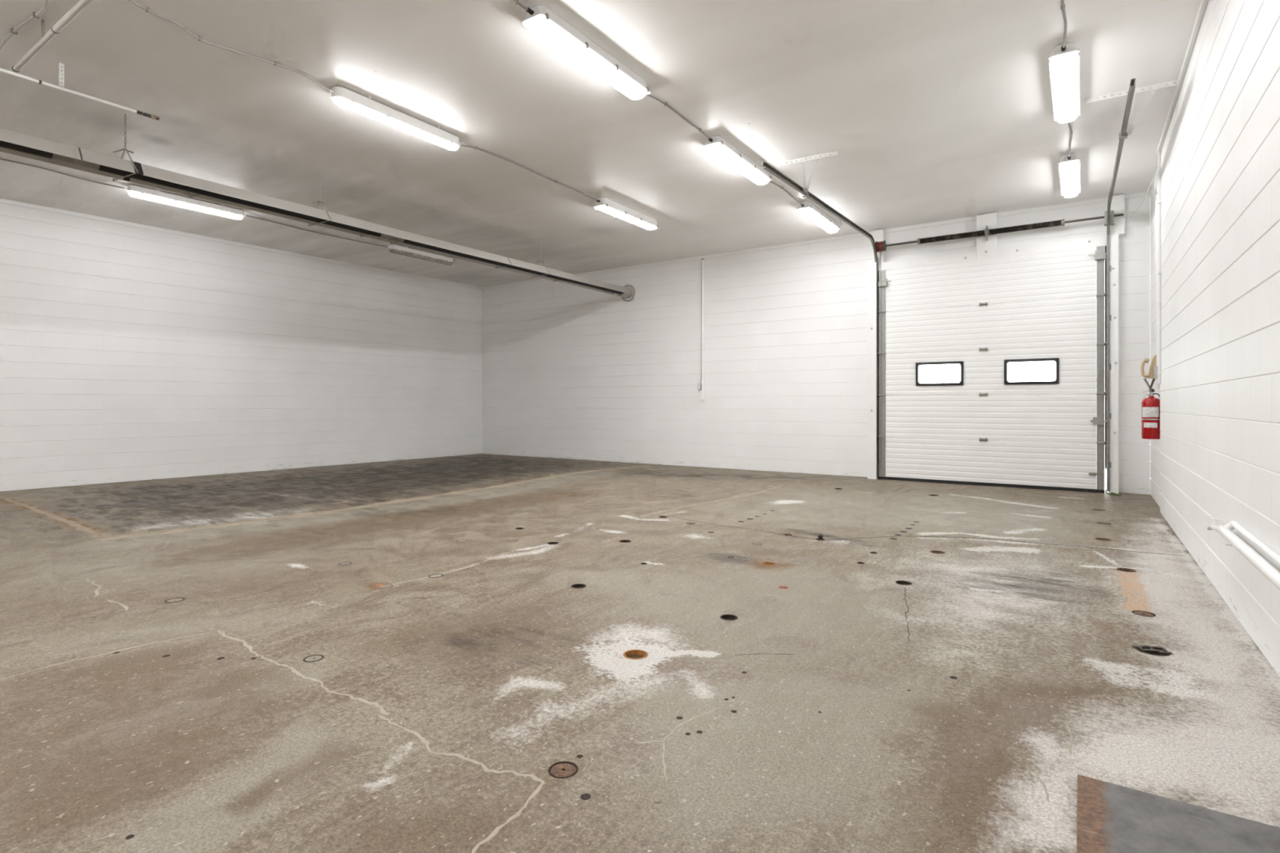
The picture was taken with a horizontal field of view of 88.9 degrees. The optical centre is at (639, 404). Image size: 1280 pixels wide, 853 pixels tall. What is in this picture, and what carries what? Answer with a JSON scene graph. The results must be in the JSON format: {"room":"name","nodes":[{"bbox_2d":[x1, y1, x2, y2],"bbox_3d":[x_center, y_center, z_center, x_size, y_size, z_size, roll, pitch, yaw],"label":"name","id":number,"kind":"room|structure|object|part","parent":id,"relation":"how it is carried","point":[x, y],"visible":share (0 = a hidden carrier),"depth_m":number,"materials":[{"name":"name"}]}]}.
{"room":"empty warehouse","nodes":[
{"label":"empty warehouse","id":0,"kind":"room"},
{"bbox_2d":[0,202,482,491],"bbox_3d":[-7.441,-0.735,9.076,0.200,3.660,13.497,0,0,36],"label":"wall","id":1,"kind":"structure","parent":0,"point":[128,353],"depth_m":10.00,"materials":[{"name":"white paint"}]},
{"bbox_2d":[0,198,482,289],"bbox_3d":[-7.348,-2.539,9.009,0.026,0.052,13.497,0,0,36],"label":"trim","id":2,"kind":"structure","parent":1,"relation":"attached to","point":[2,200],"depth_m":10.01,"materials":[{"name":"white paint"}]},
{"bbox_2d":[0,0,1201,287],"bbox_3d":[-2.574,-2.625,5.707,12.669,0.120,13.770,0,0,34],"label":"ceiling","id":3,"kind":"structure","parent":0,"point":[931,111],"depth_m":5.79,"materials":[{"name":"paint"}]},
{"bbox_2d":[0,0,48,49],"bbox_3d":[-3.901,-2.431,4.170,1.939,0.267,0.154,0,0,34],"label":"conduit","id":4,"kind":"object","parent":3,"relation":"attached to","point":[13,31],"visible":1,"depth_m":4.35,"materials":[{"name":"metal"}]},
{"bbox_2d":[11,0,93,72],"bbox_3d":[-3.345,-2.475,3.926,2.742,0.181,0.043,0,0,34],"label":"ceiling pipe","id":5,"kind":"object","parent":3,"relation":"attached to","point":[81,5],"visible":1,"depth_m":4.25,"materials":[{"name":"metal"}]},
{"bbox_2d":[0,156,124,188],"bbox_3d":[-6.403,-2.534,7.158,0.155,0.063,1.195,0,0,37],"label":"cable","id":6,"kind":"object","parent":3,"relation":"attached to","point":[7,160],"visible":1,"depth_m":7.20,"materials":[{"name":"metal"}]},
{"bbox_2d":[0,61,159,119],"bbox_3d":[-4.461,-2.463,4.741,0.043,0.202,1.655,0,0,34],"label":"gas pipe","id":7,"kind":"object","parent":3,"relation":"hanging from","point":[40,82],"visible":1,"depth_m":4.92,"materials":[{"name":"white metal"}]},
{"bbox_2d":[124,185,245,219],"bbox_3d":[-5.621,-2.502,8.137,0.149,0.124,1.330,0,0,34],"label":"ceiling light","id":8,"kind":"object","parent":3,"relation":"attached to","point":[135,191],"visible":1,"depth_m":8.04,"materials":[{"name":"white plastic"}]},
{"bbox_2d":[128,0,329,91],"bbox_3d":[-2.924,-2.534,4.667,0.161,0.062,1.423,0,0,32],"label":"cable","id":9,"kind":"object","parent":3,"relation":"attached to","point":[146,9],"visible":1,"depth_m":4.66,"materials":[{"name":"metal"}]},
{"bbox_2d":[245,214,386,247],"bbox_3d":[-4.726,-2.534,9.607,0.252,0.063,2.128,0,0,34],"label":"cable","id":10,"kind":"object","parent":3,"relation":"attached to","point":[263,219],"visible":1,"depth_m":9.65,"materials":[{"name":"metal"}]},
{"bbox_2d":[0,113,635,301],"bbox_3d":[-2.949,-2.240,8.133,0.326,0.658,9.768,0,0,34],"label":"heater","id":11,"kind":"object","parent":3,"relation":"hanging from","point":[11,142],"visible":1,"depth_m":6.61,"materials":[{"name":"metal"}]},
{"bbox_2d":[0,127,136,180],"bbox_3d":[-5.108,-2.076,4.942,0.310,0.118,2.062,0,0,34],"label":"hood","id":12,"kind":"object","parent":11,"relation":"attached to","point":[11,142],"depth_m":5.39,"materials":[{"name":"white metal"}]},
{"bbox_3d":[-4.548,-2.409,5.769,0.015,0.320,0.015,0,0,-11],"label":"hanger chain","id":13,"kind":"part","parent":11,"relation":"part of","materials":[{"name":"metal"}]},
{"bbox_2d":[129,163,511,266],"bbox_3d":[-3.247,-2.076,7.693,0.310,0.118,4.485,0,0,34],"label":"hood","id":14,"kind":"object","parent":11,"relation":"attached to","point":[148,175],"depth_m":7.01,"materials":[{"name":"white metal"}]},
{"bbox_2d":[497,257,627,294],"bbox_3d":[-1.170,-2.076,10.764,0.310,0.118,2.920,0,0,34],"label":"hood","id":15,"kind":"object","parent":11,"relation":"attached to","point":[515,265],"depth_m":10.53,"materials":[{"name":"white metal"}]},
{"bbox_2d":[328,86,461,151],"bbox_3d":[-2.116,-2.502,5.778,0.149,0.124,1.330,0,0,34],"label":"ceiling light","id":16,"kind":"object","parent":3,"relation":"attached to","point":[345,98],"visible":1,"depth_m":5.66,"materials":[{"name":"white plastic"}]},
{"bbox_2d":[386,244,453,265],"bbox_3d":[-3.659,-2.502,10.975,0.149,0.124,1.330,0,0,34],"label":"ceiling light","id":17,"kind":"object","parent":3,"relation":"attached to","point":[395,249],"visible":1,"depth_m":10.88,"materials":[{"name":"white plastic"}]},
{"bbox_2d":[514,0,528,10],"bbox_3d":[-0.786,-2.537,4.085,0.060,0.056,0.222,0,0,29],"label":"cable","id":18,"kind":"object","parent":3,"relation":"attached to","point":[517,2],"visible":1,"depth_m":4.15,"materials":[{"name":"metal"}]},
{"bbox_2d":[460,144,597,200],"bbox_3d":[-1.140,-2.534,7.199,0.054,0.063,2.133,0,0,34],"label":"cable","id":19,"kind":"object","parent":3,"relation":"attached to","point":[464,145],"visible":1,"depth_m":7.04,"materials":[{"name":"metal"}]},
{"bbox_2d":[522,4,650,99],"bbox_3d":[-0.341,-2.500,4.716,0.184,0.126,1.340,0,0,34],"label":"ceiling light","id":20,"kind":"object","parent":3,"relation":"attached to","point":[540,20],"visible":1,"depth_m":4.56,"materials":[{"name":"white plastic"}]},
{"bbox_2d":[593,197,658,230],"bbox_3d":[-0.158,-2.500,8.618,0.184,0.126,1.340,0,0,34],"label":"ceiling light","id":21,"kind":"object","parent":3,"relation":"attached to","point":[603,204],"visible":1,"depth_m":8.49,"materials":[{"name":"white plastic"}]},
{"bbox_2d":[647,93,710,139],"bbox_3d":[0.339,-2.537,5.741,0.038,0.057,1.133,0,0,34],"label":"cable","id":22,"kind":"object","parent":3,"relation":"attached to","point":[649,95],"visible":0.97,"depth_m":5.74,"materials":[{"name":"metal"}]},
{"bbox_2d":[703,135,772,185],"bbox_3d":[1.034,-2.500,6.749,0.184,0.126,1.340,0,0,34],"label":"ceiling light","id":23,"kind":"object","parent":3,"relation":"attached to","point":[717,145],"visible":1,"depth_m":6.59,"materials":[{"name":"white plastic"}]},
{"bbox_2d":[768,180,802,204],"bbox_3d":[1.718,-2.537,7.778,0.036,0.057,1.152,0,0,34],"label":"cable","id":24,"kind":"object","parent":3,"relation":"attached to","point":[782,188],"visible":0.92,"depth_m":7.81,"materials":[{"name":"metal"}]},
{"bbox_2d":[795,201,840,233],"bbox_3d":[2.418,-2.500,8.795,0.184,0.126,1.340,0,0,34],"label":"ceiling light","id":25,"kind":"object","parent":3,"relation":"attached to","point":[807,210],"visible":1,"depth_m":8.61,"materials":[{"name":"white plastic"}]},
{"bbox_2d":[762,151,877,262],"bbox_3d":[2.501,-0.751,7.903,0.612,3.632,3.814,0,0,34],"label":"door track","id":26,"kind":"object","parent":3,"relation":"hanging from","point":[804,191],"visible":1,"depth_m":7.11,"materials":[{"name":"metal"}]},
{"bbox_3d":[1.853,-2.350,7.319,0.060,0.040,0.060,0,0,34],"label":"hanger plate","id":27,"kind":"part","parent":26,"relation":"part of","materials":[{"name":"grey metal"}]},
{"bbox_3d":[2.238,-2.370,7.846,0.028,0.056,3.429,0,0,36],"label":"horizontal rail","id":28,"kind":"part","parent":26,"relation":"part of","materials":[{"name":"metal"}]},
{"bbox_3d":[3.358,-2.203,9.390,0.028,0.390,0.390,0,0,34],"label":"curved rail","id":29,"kind":"part","parent":26,"relation":"part of","materials":[{"name":"metal"}]},
{"bbox_2d":[1048,42,1079,123],"bbox_3d":[3.359,-2.500,5.153,0.184,0.126,1.340,0,0,34],"label":"ceiling light","id":30,"kind":"object","parent":3,"relation":"attached to","point":[1064,63],"visible":1,"depth_m":4.96,"materials":[{"name":"white plastic"}]},
{"bbox_2d":[1061,0,1066,48],"bbox_3d":[2.786,-2.537,4.292,0.031,0.057,0.731,0,0,34],"label":"cable","id":31,"kind":"object","parent":3,"relation":"attached to","point":[1063,5],"visible":1,"depth_m":4.34,"materials":[{"name":"metal"}]},
{"bbox_2d":[1058,153,1079,197],"bbox_3d":[4.743,-2.500,7.199,0.184,0.126,1.340,0,0,34],"label":"ceiling light","id":32,"kind":"object","parent":3,"relation":"attached to","point":[1068,167],"visible":1,"depth_m":6.98,"materials":[{"name":"white plastic"}]},
{"bbox_2d":[1067,121,1072,157],"bbox_3d":[4.063,-2.537,6.168,0.043,0.057,1.152,0,0,34],"label":"cable","id":33,"kind":"object","parent":3,"relation":"attached to","point":[1068,123],"visible":0.9,"depth_m":6.25,"materials":[{"name":"metal"}]},
{"bbox_2d":[1084,78,1177,491],"bbox_3d":[4.715,-0.751,6.393,0.610,3.632,3.834,0,0,34],"label":"door track","id":34,"kind":"object","parent":3,"relation":"attached to","point":[1126,131],"visible":1,"depth_m":5.84,"materials":[{"name":"metal"}]},
{"bbox_3d":[5.729,-0.472,7.987,0.028,3.075,0.056,0,0,34],"label":"vertical rail","id":35,"kind":"part","parent":34,"relation":"part of","materials":[{"name":"metal"}]},
{"bbox_3d":[5.636,-2.203,7.849,0.028,0.390,0.390,0,0,34],"label":"curved rail","id":36,"kind":"part","parent":34,"relation":"part of","materials":[{"name":"metal"}]},
{"bbox_3d":[4.581,-2.370,6.250,0.028,0.056,3.447,0,0,33],"label":"horizontal rail","id":37,"kind":"part","parent":34,"relation":"part of","materials":[{"name":"metal"}]},
{"bbox_3d":[4.227,-2.350,5.712,0.060,0.040,0.060,0,0,34],"label":"hanger plate","id":38,"kind":"part","parent":34,"relation":"part of","materials":[{"name":"grey metal"}]},
{"bbox_2d":[0,453,1279,852],"bbox_3d":[-2.569,1.169,5.788,12.253,0.151,13.610,0,0,34],"label":"floor","id":39,"kind":"structure","parent":0,"point":[847,707],"depth_m":2.79,"materials":[{"name":"concrete"}]},
{"bbox_2d":[164,597,185,603],"bbox_3d":[-2.597,1.094,3.644,0.095,0.001,0.095,0,0,34],"label":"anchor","id":40,"kind":"object","parent":39,"relation":"on","point":[176,599],"visible":1,"depth_m":3.64,"materials":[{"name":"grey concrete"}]},
{"bbox_2d":[302,654,324,662],"bbox_3d":[-1.405,1.094,2.810,0.082,0.001,0.082,0,0,34],"label":"floor drain","id":41,"kind":"object","parent":39,"relation":"on","point":[313,658],"visible":1,"depth_m":2.81,"materials":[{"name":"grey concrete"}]},
{"bbox_2d":[337,562,351,565],"bbox_3d":[-2.023,1.094,4.476,0.086,0.001,0.086,0,0,34],"label":"anchor","id":42,"kind":"object","parent":39,"relation":"on","point":[341,563],"visible":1,"depth_m":4.48,"materials":[{"name":"beige metal"}]},
{"bbox_2d":[376,583,393,588],"bbox_3d":[-1.539,1.094,3.930,0.107,0.002,0.091,0,0,34],"label":"anchor","id":43,"kind":"object","parent":39,"relation":"on","point":[386,585],"visible":1,"depth_m":3.93,"materials":[{"name":"beige metal"}]},
{"bbox_2d":[428,573,443,577],"bbox_3d":[-1.301,1.094,4.160,0.095,0.001,0.095,0,0,34],"label":"anchor","id":44,"kind":"object","parent":39,"relation":"on","point":[440,575],"visible":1,"depth_m":4.16,"materials":[{"name":"grey metal"}]},
{"bbox_2d":[456,539,467,542],"bbox_3d":[-1.426,1.094,5.231,0.091,0.001,0.091,0,0,34],"label":"anchor","id":45,"kind":"object","parent":39,"relation":"on","point":[458,540],"visible":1,"depth_m":5.23,"materials":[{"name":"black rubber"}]},
{"bbox_2d":[546,542,559,544],"bbox_3d":[-0.685,1.116,5.135,0.094,0.047,0.094,0,0,34],"label":"anchor","id":46,"kind":"object","parent":39,"relation":"in","point":[548,543],"visible":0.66,"depth_m":5.16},
{"bbox_2d":[547,760,577,778],"bbox_3d":[-0.230,1.102,1.954,0.091,0.017,0.091,0,0,34],"label":"floor drain","id":47,"kind":"object","parent":39,"relation":"in","point":[560,770],"visible":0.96,"depth_m":1.95,"materials":[{"name":"brown metal"}]},
{"bbox_3d":[-0.230,1.102,1.954,0.077,0.016,0.077,0,0,34],"label":"lid","id":48,"kind":"part","parent":47,"relation":"part of","materials":[{"name":"brown metal"}]},
{"bbox_2d":[570,583,586,588],"bbox_3d":[-0.369,1.116,3.926,0.094,0.047,0.094,0,0,34],"label":"anchor","id":49,"kind":"object","parent":39,"relation":"in","point":[576,585],"visible":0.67,"depth_m":3.96,"materials":[{"name":"black metal"}]},
{"bbox_2d":[572,585,584,587],"bbox_3d":[-0.369,1.118,3.926,0.086,0.044,0.086,0,0,34],"label":"floor hole","id":50,"kind":"object","parent":49,"relation":"on","point":[573,586],"depth_m":3.96,"materials":[{"name":"black"}]},
{"bbox_2d":[619,539,631,542],"bbox_3d":[-0.117,1.116,5.207,0.098,0.047,0.098,0,0,34],"label":"anchor","id":51,"kind":"object","parent":39,"relation":"in","point":[623,540],"visible":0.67,"depth_m":5.24,"materials":[{"name":"black metal"}]},
{"bbox_2d":[622,649,648,659],"bbox_3d":[-0.020,1.116,2.853,0.111,0.047,0.111,0,0,34],"label":"floor drain","id":52,"kind":"object","parent":39,"relation":"in","point":[631,654],"visible":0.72,"depth_m":2.88,"materials":[{"name":"brown metal"}]},
{"bbox_2d":[625,651,645,656],"bbox_3d":[-0.020,1.118,2.853,0.102,0.044,0.102,0,0,34],"label":"rust stain","id":53,"kind":"object","parent":52,"relation":"on","point":[627,653],"depth_m":2.89,"materials":[{"name":"orange metal"}]},
{"bbox_2d":[720,614,737,620],"bbox_3d":[0.456,1.116,3.349,0.092,0.047,0.092,0,0,34],"label":"anchor","id":54,"kind":"object","parent":39,"relation":"in","point":[726,617],"visible":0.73,"depth_m":3.38,"materials":[{"name":"black metal"}]},
{"bbox_2d":[721,615,736,619],"bbox_3d":[0.456,1.118,3.349,0.084,0.044,0.084,0,0,34],"label":"cup","id":55,"kind":"object","parent":54,"relation":"on","point":[724,617],"depth_m":3.38,"materials":[{"name":"black metal"}]},
{"bbox_2d":[751,542,762,545],"bbox_3d":[0.917,1.094,5.112,0.082,0.001,0.082,0,0,34],"label":"anchor","id":56,"kind":"object","parent":39,"relation":"on","point":[755,544],"visible":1,"depth_m":5.10,"materials":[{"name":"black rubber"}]},
{"bbox_2d":[761,561,773,565],"bbox_3d":[0.878,1.116,4.476,0.087,0.047,0.087,0,0,34],"label":"anchor","id":57,"kind":"object","parent":39,"relation":"in","point":[767,563],"visible":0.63,"depth_m":4.50,"materials":[{"name":"orange metal"}]},
{"bbox_2d":[777,585,787,588],"bbox_3d":[0.857,1.092,3.898,0.057,0.006,0.058,0,0,34],"label":"scrap","id":58,"kind":"object","parent":39,"relation":"on","point":[783,586],"visible":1,"depth_m":3.88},
{"bbox_2d":[815,534,825,540],"bbox_3d":[1.460,1.097,5.281,0.074,0.087,0.074,0,0,34],"label":"stub","id":59,"kind":"object","parent":39,"relation":"on","point":[820,536],"visible":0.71,"depth_m":5.27,"materials":[{"name":"black metal"}]},
{"bbox_2d":[895,580,911,585],"bbox_3d":[1.614,1.116,3.996,0.096,0.047,0.096,0,0,34],"label":"anchor","id":60,"kind":"object","parent":39,"relation":"in","point":[900,582],"visible":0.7,"depth_m":4.03,"materials":[{"name":"black metal"}]},
{"bbox_2d":[897,582,910,584],"bbox_3d":[1.614,1.118,3.996,0.088,0.044,0.088,0,0,34],"label":"cup","id":61,"kind":"object","parent":60,"relation":"on","point":[900,583],"depth_m":4.03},
{"bbox_2d":[929,550,945,554],"bbox_3d":[2.200,1.116,4.825,0.109,0.047,0.109,0,0,34],"label":"anchor","id":62,"kind":"object","parent":39,"relation":"in","point":[931,551],"visible":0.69,"depth_m":4.86,"materials":[{"name":"brown metal"}]},
{"bbox_2d":[1094,537,1111,541],"bbox_3d":[3.743,1.116,5.281,0.113,0.047,0.113,0,0,34],"label":"anchor","id":63,"kind":"object","parent":39,"relation":"in","point":[1098,539],"visible":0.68,"depth_m":5.31,"materials":[{"name":"brown metal"}]},
{"bbox_2d":[1097,522,1111,524],"bbox_3d":[4.257,1.102,5.989,0.110,0.017,0.110,0,0,34],"label":"anchor","id":64,"kind":"object","parent":39,"relation":"in","point":[1105,523],"visible":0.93,"depth_m":5.97,"materials":[{"name":"brown metal"}]},
{"bbox_2d":[1105,489,1121,495],"bbox_3d":[5.723,1.068,7.894,0.076,0.053,0.189,0,0,-33],"label":"cord","id":65,"kind":"object","parent":39,"relation":"on","point":[1111,493],"visible":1,"depth_m":7.88,"materials":[{"name":"green plastic"}]},
{"bbox_2d":[1116,568,1136,572],"bbox_3d":[3.207,1.116,4.304,0.109,0.047,0.109,0,0,34],"label":"anchor","id":66,"kind":"object","parent":39,"relation":"in","point":[1126,570],"visible":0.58,"depth_m":4.33,"materials":[{"name":"brown metal"}]},
{"bbox_2d":[1118,568,1133,571],"bbox_3d":[3.207,1.118,4.304,0.100,0.044,0.100,0,0,34],"label":"cup","id":67,"kind":"object","parent":66,"relation":"on","point":[1122,570],"depth_m":4.33,"materials":[{"name":"metal"}]},
{"bbox_2d":[1131,610,1155,617],"bbox_3d":[2.631,1.102,3.410,0.102,0.017,0.102,0,0,34],"label":"anchor","id":68,"kind":"object","parent":39,"relation":"in","point":[1142,613],"visible":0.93,"depth_m":3.41,"materials":[{"name":"brown metal"}]},
{"bbox_3d":[2.631,1.102,3.410,0.086,0.016,0.086,0,0,34],"label":"lid","id":69,"kind":"part","parent":68,"relation":"part of","materials":[{"name":"metal"}]},
{"bbox_2d":[1132,644,1172,656],"bbox_3d":[2.275,1.109,2.897,0.126,0.062,0.126,0,0,2],"label":"drain","id":70,"kind":"object","parent":39,"relation":"in","point":[1154,651],"visible":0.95,"depth_m":2.90,"materials":[{"name":"metal"}]},
{"bbox_2d":[1137,647,1167,654],"bbox_3d":[2.275,1.118,2.897,0.116,0.044,0.116,0,0,34],"label":"cup","id":71,"kind":"object","parent":70,"relation":"on","point":[1150,651],"depth_m":2.89,"materials":[{"name":"black metal"}]},
{"bbox_2d":[1076,774,1279,852],"bbox_3d":[1.142,1.090,1.161,0.610,0.010,1.403,0,0,34],"label":"steel plate","id":72,"kind":"object","parent":39,"relation":"on","point":[1112,818],"visible":1,"depth_m":1.67,"materials":[{"name":"grey metal"}]},
{"bbox_2d":[482,195,1150,494],"bbox_3d":[1.379,-0.735,11.225,12.065,3.660,0.200,0,0,34],"label":"wall","id":73,"kind":"structure","parent":0,"point":[570,371],"depth_m":10.98,"materials":[{"name":"white paint"}]},
{"bbox_2d":[482,231,872,289],"bbox_3d":[0.004,-2.539,12.021,8.395,0.052,0.022,0,0,34],"label":"trim","id":74,"kind":"structure","parent":73,"relation":"attached to","point":[854,235],"depth_m":11.25,"materials":[{"name":"white paint"}]},
{"bbox_2d":[697,258,704,399],"bbox_3d":[1.057,-1.290,11.289,0.110,2.440,0.052,0,0,34],"label":"conduit","id":75,"kind":"object","parent":73,"relation":"attached to","point":[700,386],"visible":1,"depth_m":11.26,"materials":[{"name":"white paint"}]},
{"bbox_2d":[884,216,976,233],"bbox_3d":[4.092,-2.539,9.255,1.237,0.052,0.022,0,0,34],"label":"trim","id":76,"kind":"structure","parent":73,"relation":"attached to","point":[973,218],"depth_m":9.22,"materials":[{"name":"white paint"}]},
{"bbox_2d":[867,194,1124,493],"bbox_3d":[4.634,-0.729,8.785,3.032,3.648,0.190,0,0,34],"label":"door","id":77,"kind":"structure","parent":73,"relation":"in","point":[985,309],"depth_m":8.70,"materials":[{"name":"white metal"}]},
{"bbox_3d":[3.512,-2.312,9.600,0.150,0.483,0.098,0,0,34],"label":"post","id":78,"kind":"part","parent":77,"relation":"part of","materials":[{"name":"white metal"}]},
{"bbox_3d":[4.679,-2.239,8.802,0.244,0.628,0.111,0,0,34],"label":"post","id":79,"kind":"part","parent":77,"relation":"part of","materials":[{"name":"white paint"}]},
{"bbox_2d":[875,210,1123,469],"bbox_3d":[4.641,-0.713,8.698,2.900,3.316,0.162,0,0,34],"label":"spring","id":80,"kind":"object","parent":77,"relation":"attached to","point":[880,246],"visible":1,"depth_m":8.67,"materials":[{"name":"metal"}]},
{"bbox_3d":[5.856,-2.312,8.014,0.144,0.483,0.098,0,0,34],"label":"post","id":81,"kind":"part","parent":77,"relation":"part of","materials":[{"name":"white paint"}]},
{"bbox_2d":[997,196,1108,217],"bbox_3d":[5.313,-2.539,8.430,1.222,0.052,0.022,0,0,34],"label":"trim","id":82,"kind":"structure","parent":73,"relation":"attached to","point":[1103,199],"depth_m":8.41,"materials":[{"name":"white paint"}]},
{"bbox_2d":[1124,191,1150,199],"bbox_3d":[6.042,-2.539,7.936,0.255,0.052,0.022,0,0,34],"label":"trim","id":83,"kind":"structure","parent":73,"relation":"attached to","point":[1142,193],"depth_m":7.93,"materials":[{"name":"white paint"}]},
{"bbox_2d":[1150,0,1279,676],"bbox_3d":[2.479,-0.735,2.289,0.229,3.660,13.370,0,0,34],"label":"wall","id":84,"kind":"structure","parent":0,"point":[1220,385],"depth_m":3.60,"materials":[{"name":"white paint"}]},
{"bbox_2d":[1130,171,1157,243],"bbox_3d":[5.766,-1.542,7.453,0.040,1.955,1.111,0,0,25],"label":"wire","id":85,"kind":"object","parent":84,"relation":"hanging from","point":[1156,174],"visible":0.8,"depth_m":7.12,"materials":[{"name":"white paint"}]},
{"bbox_2d":[1140,354,1157,389],"bbox_3d":[5.500,-0.345,7.049,0.156,0.370,0.200,0,0,34],"label":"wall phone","id":86,"kind":"object","parent":84,"relation":"attached to","point":[1153,362],"visible":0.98,"depth_m":7.00,"materials":[{"name":"beige plastic"}]},
{"bbox_3d":[5.489,-0.222,7.023,0.141,0.124,0.042,0,0,-7],"label":"coiled cord","id":87,"kind":"part","parent":86,"relation":"part of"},
{"bbox_2d":[1141,388,1160,439],"bbox_3d":[5.298,0.100,6.763,0.169,0.520,0.166,0,0,34],"label":"fire extinguisher","id":88,"kind":"object","parent":84,"relation":"attached to","point":[1150,406],"visible":0.8,"depth_m":6.71,"materials":[{"name":"metal"}]},
{"bbox_2d":[1153,194,1158,377],"bbox_3d":[5.442,-1.241,6.870,0.051,1.928,0.084,0,0,34],"label":"conduit","id":89,"kind":"object","parent":84,"relation":"attached to","point":[1155,367],"visible":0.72,"depth_m":6.86,"materials":[{"name":"white metal"}]},
{"bbox_3d":[5.423,-0.340,6.883,0.005,0.126,0.084,0,0,34],"label":"plate","id":90,"kind":"part","parent":89,"relation":"part of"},
{"bbox_2d":[1157,151,1161,383],"bbox_3d":[5.165,-1.360,6.491,0.028,2.310,0.050,0,0,34],"label":"conduit","id":91,"kind":"object","parent":84,"relation":"attached to","point":[1159,202],"visible":1,"depth_m":6.48,"materials":[{"name":"white metal"}]},
{"bbox_2d":[1156,0,1208,155],"bbox_3d":[1.958,-2.543,1.694,0.085,0.044,11.800,0,0,34],"label":"trim","id":92,"kind":"structure","parent":84,"relation":"attached to","point":[1203,4],"depth_m":4.90,"materials":[{"name":"white paint"}]},
{"bbox_2d":[1207,518,1279,590],"bbox_3d":[2.035,0.651,1.909,0.082,0.118,4.242,0,0,34],"label":"pipe","id":93,"kind":"object","parent":84,"relation":"attached to","point":[1266,568],"visible":1,"depth_m":2.81,"materials":[{"name":"white metal"}]},
{"bbox_3d":[3.088,0.640,3.489,0.055,0.050,0.016,0,0,34],"label":"valve handle","id":94,"kind":"part","parent":93,"relation":"part of","materials":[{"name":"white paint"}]}
]}

